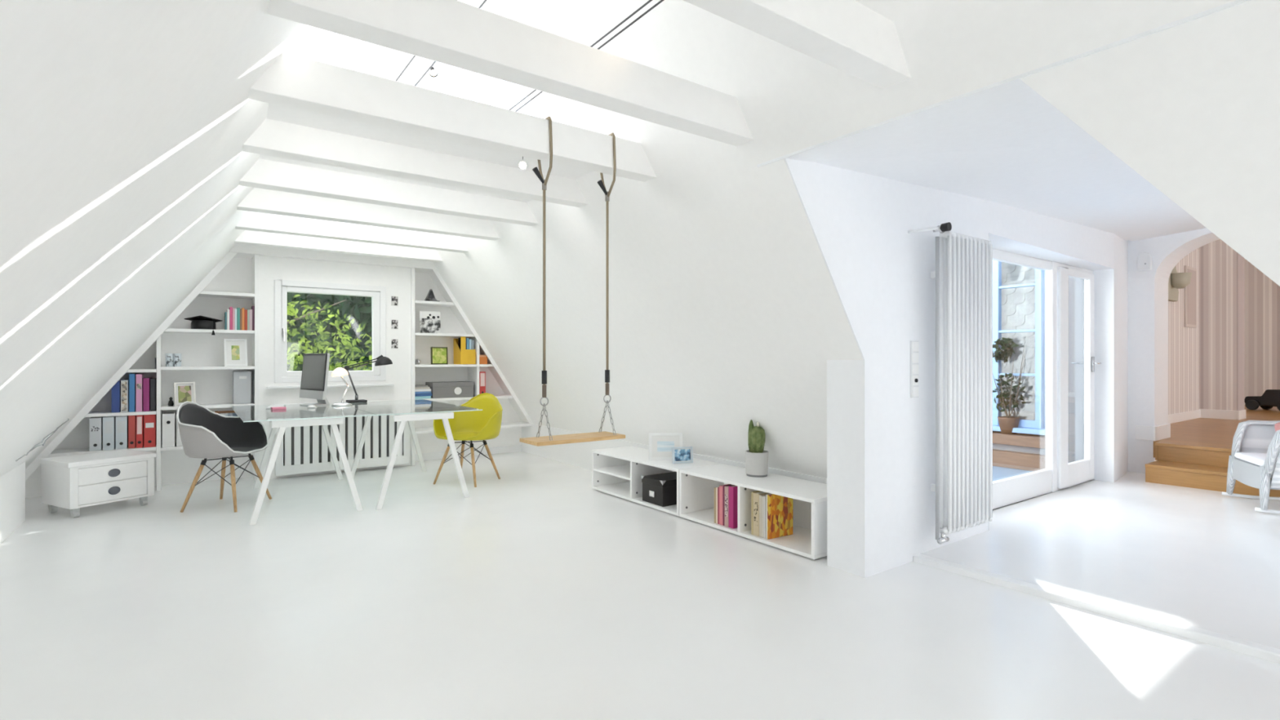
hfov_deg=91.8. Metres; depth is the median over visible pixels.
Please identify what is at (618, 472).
shelf unit
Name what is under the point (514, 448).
baseboard
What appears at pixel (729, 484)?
book
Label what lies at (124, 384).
ring binder
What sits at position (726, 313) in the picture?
wall
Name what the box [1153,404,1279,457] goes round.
floor
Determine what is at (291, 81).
beam
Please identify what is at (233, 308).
book
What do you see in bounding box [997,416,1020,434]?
pot
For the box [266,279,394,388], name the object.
window
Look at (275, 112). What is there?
ceiling
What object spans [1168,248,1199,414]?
wall
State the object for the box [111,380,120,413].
ring binder
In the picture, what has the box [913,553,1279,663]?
trim
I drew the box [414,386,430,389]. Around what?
folder
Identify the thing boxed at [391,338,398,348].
print
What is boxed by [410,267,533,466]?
bookcase
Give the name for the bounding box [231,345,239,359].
picture
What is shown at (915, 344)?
rocker switch
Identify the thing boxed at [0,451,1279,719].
floor
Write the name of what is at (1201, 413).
baseboard
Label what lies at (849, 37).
beam
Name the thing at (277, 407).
sticky note pad
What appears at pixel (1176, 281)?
wall lamp
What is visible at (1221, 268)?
wall
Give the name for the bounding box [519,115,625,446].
swing
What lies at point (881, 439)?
wall
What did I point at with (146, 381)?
ring binder
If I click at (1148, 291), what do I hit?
wall
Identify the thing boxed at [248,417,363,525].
trestle
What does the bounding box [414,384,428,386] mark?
folder
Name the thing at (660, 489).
storage box
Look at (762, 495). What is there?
book
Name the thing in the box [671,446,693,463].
picture frame
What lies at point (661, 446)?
picture
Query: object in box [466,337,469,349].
magazine
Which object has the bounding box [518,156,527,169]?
spotlight
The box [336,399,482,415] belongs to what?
glass desk
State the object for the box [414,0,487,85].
cable
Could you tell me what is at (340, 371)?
desk lamp
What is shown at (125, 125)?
wall
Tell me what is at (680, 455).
picture
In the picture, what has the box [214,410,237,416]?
picture frame
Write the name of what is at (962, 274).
radiator
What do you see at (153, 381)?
ring binder
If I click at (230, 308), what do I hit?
book
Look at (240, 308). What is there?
book
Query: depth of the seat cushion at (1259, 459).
4.78 m
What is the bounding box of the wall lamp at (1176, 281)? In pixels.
[1168,266,1191,302]
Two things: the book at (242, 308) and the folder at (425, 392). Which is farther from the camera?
the folder at (425, 392)
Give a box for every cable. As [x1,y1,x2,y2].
[395,55,415,80]
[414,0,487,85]
[509,0,652,110]
[515,0,663,111]
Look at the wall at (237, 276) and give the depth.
6.03 m
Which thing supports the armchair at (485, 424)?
on the floor at (540, 593)
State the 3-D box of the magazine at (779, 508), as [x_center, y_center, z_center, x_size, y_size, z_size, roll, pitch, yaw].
[0.881,0.976,3.912,0.219,0.277,0.016,0,0,-32]
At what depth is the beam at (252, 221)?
5.38 m
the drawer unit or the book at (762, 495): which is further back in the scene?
the drawer unit
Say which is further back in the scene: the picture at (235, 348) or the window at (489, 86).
the picture at (235, 348)
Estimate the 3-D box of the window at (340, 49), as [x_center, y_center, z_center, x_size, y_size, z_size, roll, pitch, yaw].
[-1.785,-1.797,3.555,0.728,0.973,0.950,0,0,-36]
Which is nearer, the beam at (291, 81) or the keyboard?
the beam at (291, 81)
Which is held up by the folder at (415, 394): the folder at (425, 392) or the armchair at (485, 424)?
the folder at (425, 392)
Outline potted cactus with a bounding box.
[745,419,768,477]
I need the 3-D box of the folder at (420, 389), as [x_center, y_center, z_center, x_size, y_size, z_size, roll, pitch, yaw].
[-2.456,0.334,6.919,0.180,0.027,0.220,0,0,-36]
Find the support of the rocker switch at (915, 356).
attached to the switch panel at (914, 345)
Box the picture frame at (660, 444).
[648,432,682,460]
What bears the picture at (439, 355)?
attached to the picture frame at (438, 354)
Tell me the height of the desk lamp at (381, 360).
0.470 m
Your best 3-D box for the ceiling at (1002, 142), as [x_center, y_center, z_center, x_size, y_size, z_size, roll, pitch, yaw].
[3.980,-1.458,3.028,5.500,1.028,4.020,0,0,-36]
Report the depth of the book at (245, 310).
5.86 m
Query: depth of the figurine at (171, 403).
5.55 m
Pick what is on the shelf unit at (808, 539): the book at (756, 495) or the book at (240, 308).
the book at (756, 495)
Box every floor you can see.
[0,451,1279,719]
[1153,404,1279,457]
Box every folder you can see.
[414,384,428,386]
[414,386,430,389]
[414,388,431,391]
[414,391,431,393]
[414,393,431,396]
[414,395,431,399]
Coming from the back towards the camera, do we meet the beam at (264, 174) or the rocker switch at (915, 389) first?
the beam at (264, 174)
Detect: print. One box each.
[391,296,398,306]
[391,319,398,329]
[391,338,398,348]
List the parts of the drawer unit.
frame, drawer, drawer, pull, pull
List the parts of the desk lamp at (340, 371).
lamp shade, arm, arm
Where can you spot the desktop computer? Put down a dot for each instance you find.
(315, 368)
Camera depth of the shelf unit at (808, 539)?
4.06 m
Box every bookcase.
[25,252,258,490]
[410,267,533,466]
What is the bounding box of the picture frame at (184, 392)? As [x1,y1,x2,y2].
[173,382,195,406]
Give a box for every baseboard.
[414,444,521,461]
[521,423,826,484]
[1134,398,1245,440]
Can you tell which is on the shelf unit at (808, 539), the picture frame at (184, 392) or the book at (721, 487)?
the book at (721, 487)
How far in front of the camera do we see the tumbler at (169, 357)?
5.55 m
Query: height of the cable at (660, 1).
0.017 m
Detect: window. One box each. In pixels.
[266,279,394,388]
[317,35,361,66]
[346,44,368,71]
[399,67,420,87]
[412,56,480,102]
[459,0,542,118]
[992,260,1045,435]
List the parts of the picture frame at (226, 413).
frame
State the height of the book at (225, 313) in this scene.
0.165 m
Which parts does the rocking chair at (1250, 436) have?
leg, seat, armrest, panel, leg, armrest, panel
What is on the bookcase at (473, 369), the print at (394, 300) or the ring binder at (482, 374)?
the ring binder at (482, 374)
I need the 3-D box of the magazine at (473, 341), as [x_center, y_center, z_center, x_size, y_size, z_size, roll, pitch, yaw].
[-1.991,-0.092,7.248,0.026,0.275,0.202,0,0,-36]
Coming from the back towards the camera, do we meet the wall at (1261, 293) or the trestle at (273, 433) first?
the wall at (1261, 293)
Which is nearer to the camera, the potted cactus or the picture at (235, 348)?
the potted cactus
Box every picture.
[177,385,191,402]
[218,413,237,416]
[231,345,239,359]
[391,320,397,328]
[419,318,440,333]
[432,347,446,363]
[657,441,674,451]
[674,448,690,461]
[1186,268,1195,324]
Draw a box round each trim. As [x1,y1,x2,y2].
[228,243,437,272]
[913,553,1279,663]
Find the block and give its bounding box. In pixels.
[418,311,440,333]
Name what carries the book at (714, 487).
on the shelf unit at (808, 539)
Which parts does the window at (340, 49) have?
pane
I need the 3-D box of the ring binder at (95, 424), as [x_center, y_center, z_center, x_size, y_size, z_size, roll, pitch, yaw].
[-4.665,0.626,5.328,0.076,0.275,0.274,0,0,-36]
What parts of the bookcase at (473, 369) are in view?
shelf, shelf, shelf, shelf, shelf, shelf, shelf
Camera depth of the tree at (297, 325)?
13.15 m
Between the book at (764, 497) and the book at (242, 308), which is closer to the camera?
the book at (764, 497)
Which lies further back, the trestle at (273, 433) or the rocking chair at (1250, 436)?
the trestle at (273, 433)
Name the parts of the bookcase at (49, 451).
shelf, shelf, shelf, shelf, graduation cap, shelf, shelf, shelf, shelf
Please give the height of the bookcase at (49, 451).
2.190 m
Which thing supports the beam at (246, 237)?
attached to the wall at (125, 125)
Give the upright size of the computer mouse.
0.028 m
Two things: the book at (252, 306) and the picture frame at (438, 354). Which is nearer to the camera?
the book at (252, 306)
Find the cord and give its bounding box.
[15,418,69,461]
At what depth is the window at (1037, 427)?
6.31 m
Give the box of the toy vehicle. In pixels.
[1244,389,1279,410]
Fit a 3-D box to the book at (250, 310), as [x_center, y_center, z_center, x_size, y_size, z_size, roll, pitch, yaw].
[-3.734,-0.381,5.939,0.023,0.200,0.142,0,0,-36]
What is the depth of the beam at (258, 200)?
4.74 m
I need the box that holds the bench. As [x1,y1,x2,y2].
[992,431,1045,471]
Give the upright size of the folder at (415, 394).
0.029 m
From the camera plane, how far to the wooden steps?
5.56 m
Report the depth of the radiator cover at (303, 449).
6.29 m
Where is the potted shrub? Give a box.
[992,337,1026,434]
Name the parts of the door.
handle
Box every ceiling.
[259,102,592,202]
[757,0,1251,241]
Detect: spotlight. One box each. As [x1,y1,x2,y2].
[429,64,438,77]
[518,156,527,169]
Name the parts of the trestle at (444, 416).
leg, leg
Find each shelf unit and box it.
[591,445,719,516]
[679,463,826,559]
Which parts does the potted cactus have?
arm, stem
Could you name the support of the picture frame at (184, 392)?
on the bookcase at (49, 451)
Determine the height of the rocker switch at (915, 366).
0.056 m
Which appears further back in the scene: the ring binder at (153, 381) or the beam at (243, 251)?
the beam at (243, 251)
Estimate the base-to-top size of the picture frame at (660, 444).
0.219 m
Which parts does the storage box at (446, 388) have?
lid, label plate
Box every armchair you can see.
[176,400,271,512]
[433,392,502,487]
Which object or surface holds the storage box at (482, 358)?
on the bookcase at (473, 369)
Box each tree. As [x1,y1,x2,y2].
[287,292,372,371]
[287,294,372,361]
[287,294,372,371]
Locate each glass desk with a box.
[230,402,375,422]
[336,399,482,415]
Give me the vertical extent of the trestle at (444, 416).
0.722 m
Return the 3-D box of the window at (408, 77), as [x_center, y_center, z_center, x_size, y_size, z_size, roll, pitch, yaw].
[-1.701,-1.814,5.346,0.772,1.067,0.750,0,0,-36]
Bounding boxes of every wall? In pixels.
[0,0,383,544]
[25,255,522,497]
[370,0,1279,478]
[783,158,1128,577]
[1001,262,1035,420]
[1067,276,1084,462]
[1128,227,1220,473]
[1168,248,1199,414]
[1199,239,1244,410]
[1244,258,1279,398]
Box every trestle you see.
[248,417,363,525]
[253,425,343,488]
[351,413,426,478]
[375,412,469,509]
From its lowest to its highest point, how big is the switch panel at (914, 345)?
0.325 m
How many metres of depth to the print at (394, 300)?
6.67 m
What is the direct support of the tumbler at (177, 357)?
on the bookcase at (49, 451)
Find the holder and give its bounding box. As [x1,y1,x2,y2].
[453,336,475,364]
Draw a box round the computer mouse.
[307,404,315,408]
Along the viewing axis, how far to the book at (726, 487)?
4.15 m
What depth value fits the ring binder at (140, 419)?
5.39 m
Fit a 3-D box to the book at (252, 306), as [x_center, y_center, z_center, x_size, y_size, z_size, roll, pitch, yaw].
[-3.716,-0.399,5.951,0.017,0.235,0.142,0,0,-36]
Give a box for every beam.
[234,230,442,262]
[235,211,467,253]
[236,187,500,240]
[239,158,538,226]
[242,118,588,207]
[248,52,656,182]
[266,0,753,146]
[683,0,911,88]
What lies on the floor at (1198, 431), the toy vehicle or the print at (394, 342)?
the toy vehicle
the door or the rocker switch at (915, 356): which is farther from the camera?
the door
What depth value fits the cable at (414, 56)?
3.80 m
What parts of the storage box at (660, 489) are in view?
lid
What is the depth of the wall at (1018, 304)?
6.58 m
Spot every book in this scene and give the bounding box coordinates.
[224,311,226,329]
[226,309,229,329]
[229,306,232,329]
[232,307,234,329]
[234,308,236,329]
[236,307,239,329]
[240,308,241,329]
[241,307,244,329]
[244,309,247,330]
[247,309,248,330]
[248,309,252,330]
[251,305,254,330]
[714,487,715,523]
[715,487,717,524]
[717,487,719,524]
[719,484,728,525]
[723,484,731,525]
[724,484,733,527]
[728,484,737,528]
[751,490,759,534]
[753,491,768,536]
[759,493,770,537]
[761,495,765,537]
[763,496,765,538]
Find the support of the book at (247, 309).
on the bookcase at (49, 451)
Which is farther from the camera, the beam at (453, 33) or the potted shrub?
the potted shrub
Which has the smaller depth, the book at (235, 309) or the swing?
the swing
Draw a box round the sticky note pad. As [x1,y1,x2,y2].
[271,406,286,409]
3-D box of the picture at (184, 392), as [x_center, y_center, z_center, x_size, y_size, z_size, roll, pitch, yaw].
[-4.121,0.309,5.613,0.002,0.151,0.096,-12,-8,42]
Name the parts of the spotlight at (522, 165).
bulb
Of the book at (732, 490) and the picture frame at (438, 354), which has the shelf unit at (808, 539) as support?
the book at (732, 490)
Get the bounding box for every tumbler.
[165,353,173,366]
[173,353,181,366]
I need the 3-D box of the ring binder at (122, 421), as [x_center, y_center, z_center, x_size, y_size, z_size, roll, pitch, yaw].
[-4.529,0.624,5.428,0.075,0.280,0.274,0,0,-36]
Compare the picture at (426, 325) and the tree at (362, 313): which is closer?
the picture at (426, 325)
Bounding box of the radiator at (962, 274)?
[908,222,992,544]
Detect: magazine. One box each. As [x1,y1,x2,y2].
[457,337,466,351]
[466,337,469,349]
[469,338,471,349]
[471,340,474,349]
[765,493,792,539]
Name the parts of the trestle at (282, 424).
leg, leg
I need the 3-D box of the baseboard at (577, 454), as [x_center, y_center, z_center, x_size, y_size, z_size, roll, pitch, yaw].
[-0.039,0.965,5.825,0.015,0.370,4.930,0,0,-36]
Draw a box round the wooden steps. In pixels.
[1145,441,1279,497]
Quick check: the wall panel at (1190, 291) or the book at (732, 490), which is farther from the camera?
the wall panel at (1190, 291)
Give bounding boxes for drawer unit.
[38,448,156,518]
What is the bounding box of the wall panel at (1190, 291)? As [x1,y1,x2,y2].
[1184,265,1196,328]
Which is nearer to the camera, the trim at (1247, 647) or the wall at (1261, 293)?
the trim at (1247, 647)
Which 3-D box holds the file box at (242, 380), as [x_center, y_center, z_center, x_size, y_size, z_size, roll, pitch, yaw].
[-3.821,0.262,5.949,0.140,0.305,0.203,0,0,-36]
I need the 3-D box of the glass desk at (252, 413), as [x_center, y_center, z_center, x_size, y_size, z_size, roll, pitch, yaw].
[-2.874,0.423,5.191,0.855,0.010,1.702,0,0,-36]
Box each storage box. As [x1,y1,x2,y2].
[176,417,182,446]
[425,381,474,398]
[479,355,487,364]
[641,471,676,506]
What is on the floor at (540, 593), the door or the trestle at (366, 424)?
the trestle at (366, 424)
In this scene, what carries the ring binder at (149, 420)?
on the bookcase at (49, 451)
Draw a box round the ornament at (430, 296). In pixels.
[424,288,439,301]
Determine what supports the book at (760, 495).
on the shelf unit at (808, 539)
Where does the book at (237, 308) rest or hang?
on the bookcase at (49, 451)
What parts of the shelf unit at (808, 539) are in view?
panel, panel, panel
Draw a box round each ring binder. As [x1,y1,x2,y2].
[88,416,103,451]
[102,416,115,450]
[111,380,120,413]
[115,415,128,448]
[120,379,128,412]
[128,373,137,412]
[128,415,136,448]
[135,373,143,411]
[136,414,143,448]
[142,377,151,411]
[143,413,156,447]
[150,377,156,411]
[162,411,175,447]
[479,371,485,394]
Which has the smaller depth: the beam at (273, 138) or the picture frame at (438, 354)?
the beam at (273, 138)
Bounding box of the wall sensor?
[1136,252,1152,271]
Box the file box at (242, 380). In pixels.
[232,371,251,404]
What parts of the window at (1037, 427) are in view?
sill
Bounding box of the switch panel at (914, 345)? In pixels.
[910,340,919,397]
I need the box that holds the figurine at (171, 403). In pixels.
[168,396,173,406]
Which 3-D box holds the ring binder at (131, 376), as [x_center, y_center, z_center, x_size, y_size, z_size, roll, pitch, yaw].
[-4.472,0.284,5.470,0.038,0.330,0.272,0,0,-36]
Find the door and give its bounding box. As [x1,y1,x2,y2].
[992,248,1101,509]
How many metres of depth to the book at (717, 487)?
4.21 m
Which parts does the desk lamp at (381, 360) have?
arm, arm, lamp shade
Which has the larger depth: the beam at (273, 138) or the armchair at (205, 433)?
the armchair at (205, 433)
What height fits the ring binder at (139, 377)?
0.325 m
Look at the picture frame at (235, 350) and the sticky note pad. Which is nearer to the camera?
the sticky note pad
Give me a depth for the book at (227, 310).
5.78 m
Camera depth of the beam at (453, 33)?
2.27 m
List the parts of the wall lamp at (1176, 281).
plate, lamp shade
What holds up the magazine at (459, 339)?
in the holder
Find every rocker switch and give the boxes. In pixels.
[912,342,919,351]
[912,353,919,363]
[912,364,919,373]
[912,386,919,396]
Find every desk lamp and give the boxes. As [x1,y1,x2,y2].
[331,367,352,406]
[343,355,392,403]
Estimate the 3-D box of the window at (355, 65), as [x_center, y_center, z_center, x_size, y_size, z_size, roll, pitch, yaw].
[-2.386,-1.797,4.478,0.751,0.973,0.950,0,0,-36]
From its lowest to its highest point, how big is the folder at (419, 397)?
0.027 m
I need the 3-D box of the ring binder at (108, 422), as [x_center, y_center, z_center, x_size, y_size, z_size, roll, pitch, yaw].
[-4.596,0.624,5.378,0.075,0.280,0.274,0,0,-36]
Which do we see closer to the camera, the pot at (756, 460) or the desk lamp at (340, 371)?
the pot at (756, 460)
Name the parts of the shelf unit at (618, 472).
panel, shelf, panel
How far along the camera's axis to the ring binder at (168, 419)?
5.51 m
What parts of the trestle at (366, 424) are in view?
leg, leg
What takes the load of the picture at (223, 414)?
attached to the picture frame at (226, 413)
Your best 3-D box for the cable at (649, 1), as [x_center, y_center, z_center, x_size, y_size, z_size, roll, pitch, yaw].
[0.236,-1.546,2.397,0.009,0.017,10.800,0,0,-36]
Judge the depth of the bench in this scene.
6.26 m
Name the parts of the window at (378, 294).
handle, sill, sash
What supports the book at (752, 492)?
on the shelf unit at (808, 539)
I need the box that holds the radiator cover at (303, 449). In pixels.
[275,399,409,476]
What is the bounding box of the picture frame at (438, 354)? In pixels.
[430,346,448,364]
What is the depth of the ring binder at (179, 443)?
5.56 m
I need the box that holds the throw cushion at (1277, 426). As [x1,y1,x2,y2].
[1274,422,1279,431]
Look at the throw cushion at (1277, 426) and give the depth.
4.79 m
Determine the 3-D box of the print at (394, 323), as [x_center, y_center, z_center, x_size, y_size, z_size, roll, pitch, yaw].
[-2.639,-0.383,6.669,0.072,0.105,0.005,0,0,-36]
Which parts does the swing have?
chain, seat, chain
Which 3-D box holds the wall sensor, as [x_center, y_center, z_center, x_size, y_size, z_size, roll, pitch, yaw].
[4.973,-0.972,6.110,0.054,0.183,0.120,0,0,-36]
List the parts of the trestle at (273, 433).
leg, leg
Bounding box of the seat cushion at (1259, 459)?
[1234,452,1266,466]
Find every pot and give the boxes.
[745,449,768,477]
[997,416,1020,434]
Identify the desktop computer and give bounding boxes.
[299,353,329,405]
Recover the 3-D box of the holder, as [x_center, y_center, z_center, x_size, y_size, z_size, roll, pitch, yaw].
[-2.043,-0.108,7.218,0.178,0.316,0.242,0,0,-36]
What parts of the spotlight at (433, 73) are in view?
bulb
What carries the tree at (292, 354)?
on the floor
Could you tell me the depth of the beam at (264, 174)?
4.12 m
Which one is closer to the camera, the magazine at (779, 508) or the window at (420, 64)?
the magazine at (779, 508)
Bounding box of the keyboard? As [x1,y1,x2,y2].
[266,404,285,408]
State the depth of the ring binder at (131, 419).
5.36 m
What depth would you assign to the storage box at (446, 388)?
7.03 m
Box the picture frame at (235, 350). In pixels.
[223,338,247,366]
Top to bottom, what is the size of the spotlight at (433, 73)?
0.081 m
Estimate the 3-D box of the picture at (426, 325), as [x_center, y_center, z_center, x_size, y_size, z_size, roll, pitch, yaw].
[-2.334,-0.381,6.904,0.228,0.164,0.002,0,-6,-36]
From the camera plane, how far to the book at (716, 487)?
4.22 m
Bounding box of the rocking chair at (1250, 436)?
[1221,420,1279,514]
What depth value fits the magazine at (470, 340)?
7.15 m

